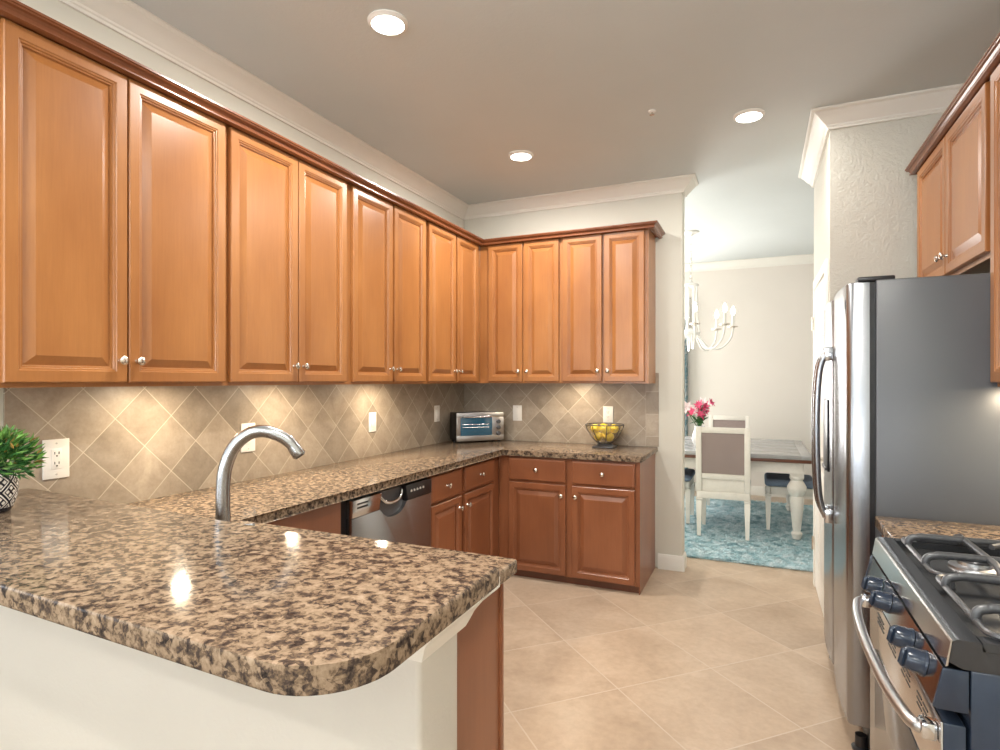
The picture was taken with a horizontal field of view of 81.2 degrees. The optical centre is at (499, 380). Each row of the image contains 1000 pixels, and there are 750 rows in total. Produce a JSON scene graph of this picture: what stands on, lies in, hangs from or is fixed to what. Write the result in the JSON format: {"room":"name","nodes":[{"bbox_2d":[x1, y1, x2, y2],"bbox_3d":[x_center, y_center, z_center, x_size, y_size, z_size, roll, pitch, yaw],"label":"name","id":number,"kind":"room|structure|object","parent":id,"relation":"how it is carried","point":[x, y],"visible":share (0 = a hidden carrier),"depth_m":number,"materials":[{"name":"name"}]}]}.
{"room":"kitchen","nodes":[
{"label":"kitchen","id":0,"kind":"room"},
{"bbox_2d":[0,605,456,749],"bbox_3d":[-0.927,0.914,1.501,1.776,0.994,0.153,0,0,24],"label":"wall","id":1,"kind":"structure","parent":0,"point":[62,687],"depth_m":1.33,"materials":[{"name":"paint"}]},
{"bbox_2d":[0,488,498,695],"bbox_3d":[-0.930,0.396,1.389,1.879,0.040,0.560,0,0,26],"label":"countertop","id":2,"kind":"structure","parent":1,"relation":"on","point":[279,612],"depth_m":1.05,"materials":[{"name":"brown stone"}]},
{"bbox_2d":[0,423,48,512],"bbox_3d":[-1.466,0.246,1.665,0.296,0.261,0.291,0,0,24],"label":"potted plant","id":3,"kind":"object","parent":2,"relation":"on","point":[10,475],"visible":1,"depth_m":1.67,"materials":[{"name":"green plant"}]},
{"bbox_2d":[408,577,499,662],"bbox_3d":[-0.100,0.465,1.133,0.094,0.094,0.281,0,0,24],"label":"trim","id":4,"kind":"structure","parent":1,"relation":"attached to","point":[423,653],"depth_m":1.10,"materials":[{"name":"white paint"}]},
{"bbox_2d":[0,0,463,503],"bbox_3d":[-1.034,-0.037,3.580,0.128,2.897,3.557,0,0,24],"label":"wall","id":5,"kind":"structure","parent":0,"point":[135,443],"depth_m":2.67,"materials":[{"name":"tile"}]},
{"bbox_2d":[42,438,68,479],"bbox_3d":[-1.611,0.284,2.117,0.009,0.142,0.088,0,0,24],"label":"wall outlet","id":6,"kind":"object","parent":5,"relation":"attached to","point":[56,465],"visible":1,"depth_m":2.11,"materials":[{"name":"white plastic"}]},
{"bbox_2d":[0,16,224,387],"bbox_3d":[-1.425,-0.526,2.120,0.355,1.095,0.802,0,0,24],"label":"upper cabinet","id":7,"kind":"object","parent":5,"relation":"attached to","point":[112,186],"visible":1,"depth_m":1.96,"materials":[{"name":"brown wood"}]},
{"bbox_2d":[0,0,664,245],"bbox_3d":[-0.263,-1.084,3.052,1.428,0.042,3.733,0,0,29],"label":"crown molding","id":8,"kind":"structure","parent":7,"relation":"on","point":[15,11],"depth_m":2.40,"materials":[{"name":"brown wood"}]},
{"bbox_2d":[3,383,463,503],"bbox_3d":[-0.997,0.257,3.514,0.008,0.481,3.367,0,0,24],"label":"tile backsplash","id":9,"kind":"structure","parent":5,"relation":"attached to","point":[135,443],"depth_m":2.66,"materials":[{"name":"beige tile"}]},
{"bbox_2d":[241,423,254,452],"bbox_3d":[-1.256,0.284,2.911,0.010,0.142,0.086,0,0,24],"label":"wall switch","id":10,"kind":"object","parent":5,"relation":"attached to","point":[249,446],"visible":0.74,"depth_m":2.91,"materials":[{"name":"white plastic"}]},
{"bbox_2d":[225,124,346,385],"bbox_3d":[-1.102,-0.526,2.846,0.355,1.095,0.788,0,0,24],"label":"upper cabinet","id":11,"kind":"object","parent":5,"relation":"attached to","point":[286,216],"visible":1,"depth_m":2.70,"materials":[{"name":"brown wood"}]},
{"bbox_2d":[369,412,375,431],"bbox_3d":[-0.840,0.274,3.845,0.010,0.128,0.078,0,0,24],"label":"wall switch","id":12,"kind":"object","parent":5,"relation":"attached to","point":[372,416],"visible":1,"depth_m":3.84,"materials":[{"name":"white plastic"}]},
{"bbox_2d":[58,0,698,219],"bbox_3d":[-0.104,-1.437,3.165,1.923,0.096,3.557,0,0,24],"label":"trim","id":13,"kind":"structure","parent":5,"relation":"attached to","point":[126,18],"depth_m":3.23,"materials":[{"name":"white paint"}]},
{"bbox_2d":[347,182,425,383],"bbox_3d":[-0.777,-0.526,3.574,0.355,1.095,0.805,0,0,24],"label":"upper cabinet","id":14,"kind":"object","parent":5,"relation":"attached to","point":[386,242],"visible":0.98,"depth_m":3.44,"materials":[{"name":"brown wood"}]},
{"bbox_2d":[434,405,439,421],"bbox_3d":[-0.497,0.261,4.614,0.010,0.128,0.078,0,0,24],"label":"wall switch","id":15,"kind":"object","parent":5,"relation":"attached to","point":[437,407],"visible":1,"depth_m":4.61,"materials":[{"name":"white plastic"}]},
{"bbox_2d":[425,220,479,383],"bbox_3d":[-0.444,-0.526,4.321,0.355,1.095,0.830,0,0,24],"label":"upper cabinet","id":16,"kind":"object","parent":5,"relation":"attached to","point":[452,260],"visible":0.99,"depth_m":4.20,"materials":[{"name":"brown wood"}]},
{"bbox_2d":[131,0,999,263],"bbox_3d":[-0.195,-1.536,2.386,7.100,0.100,11.800,0,0,24],"label":"ceiling","id":17,"kind":"structure","parent":0,"point":[574,85],"depth_m":2.87,"materials":[{"name":"paint"}]},
{"bbox_2d":[367,9,407,34],"bbox_3d":[-0.465,-1.478,2.416,0.166,0.014,0.166,0,0,24],"label":"recessed light","id":18,"kind":"object","parent":17,"relation":"in","point":[384,21],"visible":1,"depth_m":2.40,"materials":[{"name":"white ceramic"}]},
{"bbox_2d":[508,150,533,160],"bbox_3d":[0.138,-1.478,3.841,0.166,0.014,0.166,0,0,24],"label":"recessed light","id":19,"kind":"object","parent":17,"relation":"in","point":[519,155],"visible":1,"depth_m":3.81,"materials":[{"name":"white ceramic"}]},
{"bbox_2d":[648,109,655,115],"bbox_3d":[0.838,-1.474,3.213,0.044,0.022,0.044,0,0,24],"label":"sprinkler","id":20,"kind":"object","parent":17,"relation":"attached to","point":[651,111],"visible":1,"depth_m":3.21,"materials":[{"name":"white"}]},
{"bbox_2d":[685,230,737,350],"bbox_3d":[1.909,-0.893,5.828,0.824,1.185,0.824,0,0,36],"label":"chandelier","id":21,"kind":"object","parent":17,"relation":"hanging from","point":[691,334],"visible":0.8,"depth_m":5.77,"materials":[{"name":"white metal"}]},
{"bbox_2d":[733,108,764,122],"bbox_3d":[1.393,-1.478,3.261,0.166,0.014,0.166,0,0,24],"label":"recessed light","id":22,"kind":"object","parent":17,"relation":"in","point":[753,114],"visible":1,"depth_m":3.24,"materials":[{"name":"white ceramic"}]},
{"bbox_2d":[464,193,684,567],"bbox_3d":[0.544,-0.037,4.742,1.823,2.897,0.148,0,0,24],"label":"wall","id":23,"kind":"structure","parent":0,"point":[652,414],"depth_m":4.43,"materials":[{"name":"paint"}]},
{"bbox_2d":[513,405,521,420],"bbox_3d":[0.144,0.269,4.835,0.078,0.128,0.010,0,0,24],"label":"wall switch","id":24,"kind":"object","parent":23,"relation":"attached to","point":[517,409],"visible":1,"depth_m":4.83,"materials":[{"name":"white plastic"}]},
{"bbox_2d":[480,238,560,382],"bbox_3d":[0.201,-0.526,4.625,0.679,1.095,0.355,0,0,24],"label":"upper cabinet","id":25,"kind":"object","parent":23,"relation":"attached to","point":[520,282],"visible":0.99,"depth_m":4.49,"materials":[{"name":"brown wood"}]},
{"bbox_2d":[464,383,645,445],"bbox_3d":[0.397,0.257,4.731,1.548,0.481,0.008,0,0,24],"label":"backsplash","id":26,"kind":"structure","parent":23,"relation":"attached to","point":[551,412],"depth_m":4.68,"materials":[{"name":"tile"}]},
{"bbox_2d":[603,406,612,422],"bbox_3d":[0.839,0.264,4.525,0.078,0.128,0.009,0,0,24],"label":"wall outlet","id":27,"kind":"object","parent":23,"relation":"attached to","point":[607,410],"visible":0.95,"depth_m":4.52,"materials":[{"name":"white plastic"}]},
{"bbox_2d":[561,229,654,383],"bbox_3d":[0.804,-0.526,4.356,0.643,1.095,0.355,0,0,24],"label":"upper cabinet","id":28,"kind":"object","parent":23,"relation":"attached to","point":[608,279],"visible":1,"depth_m":4.22,"materials":[{"name":"brown wood"}]},
{"bbox_2d":[658,551,686,571],"bbox_3d":[1.301,1.355,4.402,0.191,0.112,0.154,0,0,24],"label":"baseboard","id":29,"kind":"structure","parent":23,"relation":"attached to","point":[665,561],"depth_m":4.33,"materials":[{"name":"white paint"}]},
{"bbox_2d":[504,491,862,749],"bbox_3d":[-0.195,1.461,2.386,7.100,0.100,11.800,0,0,24],"label":"floor","id":30,"kind":"structure","parent":0,"point":[712,654],"depth_m":2.91,"materials":[{"name":"beige tile"}]},
{"bbox_2d":[266,502,340,533],"bbox_3d":[-1.125,0.974,2.471,0.592,0.874,0.647,0,0,24],"label":"base cabinet","id":31,"kind":"object","parent":30,"relation":"on","point":[327,519],"visible":0.02,"depth_m":2.51,"materials":[{"name":"brown wood"}]},
{"bbox_2d":[341,477,430,546],"bbox_3d":[-0.808,0.977,3.098,0.600,0.868,0.744,0,0,24],"label":"dishwasher","id":32,"kind":"object","parent":30,"relation":"on","point":[401,513],"visible":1,"depth_m":2.99,"materials":[{"name":"silver metal"}]},
{"bbox_2d":[426,456,498,555],"bbox_3d":[-0.462,0.974,3.904,0.653,0.874,0.998,0,0,24],"label":"base cabinet","id":33,"kind":"object","parent":30,"relation":"on","point":[465,499],"visible":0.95,"depth_m":3.77,"materials":[{"name":"brown wood"}]},
{"bbox_2d":[127,440,657,584],"bbox_3d":[-0.222,0.517,3.137,1.729,0.039,3.407,0,0,24],"label":"countertop","id":34,"kind":"structure","parent":33,"relation":"on","point":[261,501],"depth_m":2.84,"materials":[{"name":"brown stone"}]},
{"bbox_2d":[215,425,304,525],"bbox_3d":[-0.711,0.314,1.711,0.261,0.366,0.072,0,0,-6],"label":"faucet","id":35,"kind":"object","parent":34,"relation":"on","point":[223,478],"visible":0.83,"depth_m":1.70,"materials":[{"name":"silver metal"}]},
{"bbox_2d":[450,411,503,442],"bbox_3d":[-0.186,0.376,4.734,0.400,0.242,0.233,0,0,-22],"label":"toaster oven","id":36,"kind":"object","parent":34,"relation":"on","point":[477,425],"visible":1,"depth_m":4.66,"materials":[{"name":"silver metal"}]},
{"bbox_2d":[585,422,623,448],"bbox_3d":[0.781,0.410,4.349,0.290,0.174,0.290,0,0,24],"label":"fruit bowl","id":37,"kind":"object","parent":34,"relation":"on","point":[604,435],"visible":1,"depth_m":4.27,"materials":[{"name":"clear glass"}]},
{"bbox_2d":[457,583,503,749],"bbox_3d":[-0.547,0.974,1.638,1.046,0.874,0.397,0,0,24],"label":"base cabinet","id":38,"kind":"object","parent":30,"relation":"on","point":[480,644],"visible":0.17,"depth_m":1.50,"materials":[{"name":"brown wood"}]},
{"bbox_2d":[499,454,654,594],"bbox_3d":[0.569,0.974,4.294,1.016,0.874,0.658,0,0,24],"label":"base cabinet","id":39,"kind":"object","parent":30,"relation":"on","point":[573,521],"visible":0.99,"depth_m":4.03,"materials":[{"name":"brown wood"}]},
{"bbox_2d":[685,495,812,571],"bbox_3d":[2.175,1.400,5.738,3.700,0.022,2.629,0,0,24],"label":"area rug","id":40,"kind":"object","parent":30,"relation":"on","point":[722,538],"visible":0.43,"depth_m":5.20,"materials":[{"name":"teal carpet"}]},
{"bbox_2d":[685,468,694,523],"bbox_3d":[1.697,0.901,5.944,0.523,0.975,0.454,0,0,24],"label":"dining chair","id":41,"kind":"object","parent":40,"relation":"on","point":[689,473],"visible":0.35,"depth_m":5.67,"materials":[{"name":"beige paint"}]},
{"bbox_2d":[696,427,750,540],"bbox_3d":[2.055,0.901,5.345,0.454,0.975,0.523,0,0,24],"label":"dining chair","id":42,"kind":"object","parent":40,"relation":"on","point":[723,471],"visible":1,"depth_m":5.14,"materials":[{"name":"beige paint"}]},
{"bbox_2d":[707,415,749,504],"bbox_3d":[2.595,0.901,6.629,0.454,0.975,0.523,0,0,24],"label":"dining chair","id":43,"kind":"object","parent":40,"relation":"on","point":[722,421],"visible":0.2,"depth_m":6.83,"materials":[{"name":"beige paint"}]},
{"bbox_2d":[685,436,811,539],"bbox_3d":[2.288,1.018,5.916,1.460,0.742,1.470,0,0,24],"label":"dining table","id":44,"kind":"object","parent":40,"relation":"on","point":[789,457],"visible":0.56,"depth_m":5.12,"materials":[{"name":"grey wood"}]},
{"bbox_2d":[685,397,715,445],"bbox_3d":[1.942,0.401,5.746,0.336,0.489,0.264,0,0,24],"label":"flower vase","id":45,"kind":"object","parent":44,"relation":"on","point":[701,408],"visible":0.8,"depth_m":5.72,"materials":[{"name":"white ceramic"}]},
{"bbox_2d":[764,472,812,529],"bbox_3d":[2.792,0.901,5.521,0.523,0.975,0.454,0,0,24],"label":"dining chair","id":46,"kind":"object","parent":40,"relation":"on","point":[776,483],"visible":0.32,"depth_m":5.41,"materials":[{"name":"beige paint"}]},
{"bbox_2d":[811,273,999,749],"bbox_3d":[1.803,0.511,2.475,0.842,1.800,0.920,0,0,24],"label":"refrigerator","id":47,"kind":"object","parent":30,"relation":"on","point":[911,405],"visible":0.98,"depth_m":2.14,"materials":[{"name":"grey metal"}]},
{"bbox_2d":[852,533,999,749],"bbox_3d":[1.298,0.871,1.319,0.822,1.080,0.786,0,0,24],"label":"gas range","id":48,"kind":"object","parent":30,"relation":"on","point":[932,648],"visible":1,"depth_m":1.30,"materials":[{"name":"metal"}]},
{"bbox_2d":[877,533,999,675],"bbox_3d":[1.320,0.489,1.309,0.696,0.097,0.786,0,0,24],"label":"cooktop","id":49,"kind":"object","parent":48,"relation":"in","point":[947,587],"depth_m":1.34,"materials":[{"name":"silver metal"}]},
{"bbox_3d":[1.585,0.974,1.840,0.653,0.874,0.388,0,0,24],"label":"base cabinet","id":50,"kind":"object","parent":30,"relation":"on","visible":0},
{"bbox_2d":[875,516,999,539],"bbox_3d":[1.615,0.517,1.826,0.693,0.039,0.392,0,0,24],"label":"countertop","id":51,"kind":"structure","parent":50,"relation":"on","point":[890,527],"depth_m":1.96,"materials":[{"name":"brown stone"}]},
{"bbox_2d":[685,263,813,486],"bbox_3d":[2.757,-0.037,7.410,5.600,2.897,0.120,0,0,24],"label":"wall","id":52,"kind":"structure","parent":0,"point":[764,373],"depth_m":7.16,"materials":[{"name":"paint"}]},
{"bbox_2d":[685,297,690,468],"bbox_3d":[1.692,0.161,7.721,1.600,2.441,0.062,0,0,24],"label":"curtain","id":53,"kind":"object","parent":52,"relation":"hanging from","point":[686,350],"visible":0.08,"depth_m":7.40,"materials":[{"name":"fabric"}]},
{"bbox_2d":[685,254,813,272],"bbox_3d":[2.080,-1.437,5.892,5.360,0.096,3.203,0,0,24],"label":"trim","id":54,"kind":"structure","parent":52,"relation":"attached to","point":[805,258],"depth_m":7.14,"materials":[{"name":"white paint"}]},
{"bbox_2d":[695,482,812,499],"bbox_3d":[2.729,1.355,7.348,5.360,0.112,0.014,0,0,24],"label":"baseboard","id":55,"kind":"structure","parent":52,"relation":"attached to","point":[755,490],"depth_m":7.13,"materials":[{"name":"white paint"}]},
{"bbox_2d":[814,113,942,301],"bbox_3d":[2.935,-0.037,3.323,1.945,2.897,1.060,0,0,24],"label":"wall","id":56,"kind":"structure","parent":0,"point":[865,198],"depth_m":3.16,"materials":[{"name":"white paint"}]},
{"bbox_2d":[811,276,823,615],"bbox_3d":[1.990,0.390,3.685,0.074,2.023,0.708,0,0,24],"label":"door","id":57,"kind":"structure","parent":56,"relation":"in","point":[819,291],"depth_m":3.63,"materials":[{"name":"white paint"}]},
{"bbox_2d":[813,259,828,586],"bbox_3d":[2.014,0.361,3.668,0.018,2.100,0.830,0,0,24],"label":"trim","id":58,"kind":"structure","parent":56,"relation":"attached to","point":[824,270],"depth_m":3.88,"materials":[{"name":"white paint"}]},
{"bbox_2d":[798,83,963,187],"bbox_3d":[2.312,-1.437,3.546,0.825,0.096,1.160,0,0,24],"label":"trim","id":59,"kind":"structure","parent":56,"relation":"attached to","point":[822,120],"depth_m":3.13,"materials":[{"name":"white paint"}]},
{"bbox_3d":[1.062,-0.037,-0.419,0.120,2.897,7.300,0,0,24],"label":"wall","id":60,"kind":"structure","parent":0,"visible":0},
{"bbox_2d":[917,80,989,276],"bbox_3d":[2.057,-0.755,2.439,0.381,0.637,1.028,0,0,24],"label":"upper cabinet","id":61,"kind":"object","parent":60,"relation":"attached to","point":[953,184],"visible":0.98,"depth_m":2.36,"materials":[{"name":"brown wood"}]},
{"bbox_2d":[905,32,999,175],"bbox_3d":[1.970,-1.080,2.250,0.385,0.042,1.570,0,0,24],"label":"crown molding","id":62,"kind":"structure","parent":61,"relation":"on","point":[981,74],"depth_m":2.26,"materials":[{"name":"brown wood"}]},
{"bbox_2d":[990,64,999,386],"bbox_3d":[1.762,-0.526,1.776,0.381,1.095,0.420,0,0,24],"label":"upper cabinet","id":63,"kind":"object","parent":60,"relation":"attached to","point":[995,76],"visible":1,"depth_m":1.98,"materials":[{"name":"brown wood"}]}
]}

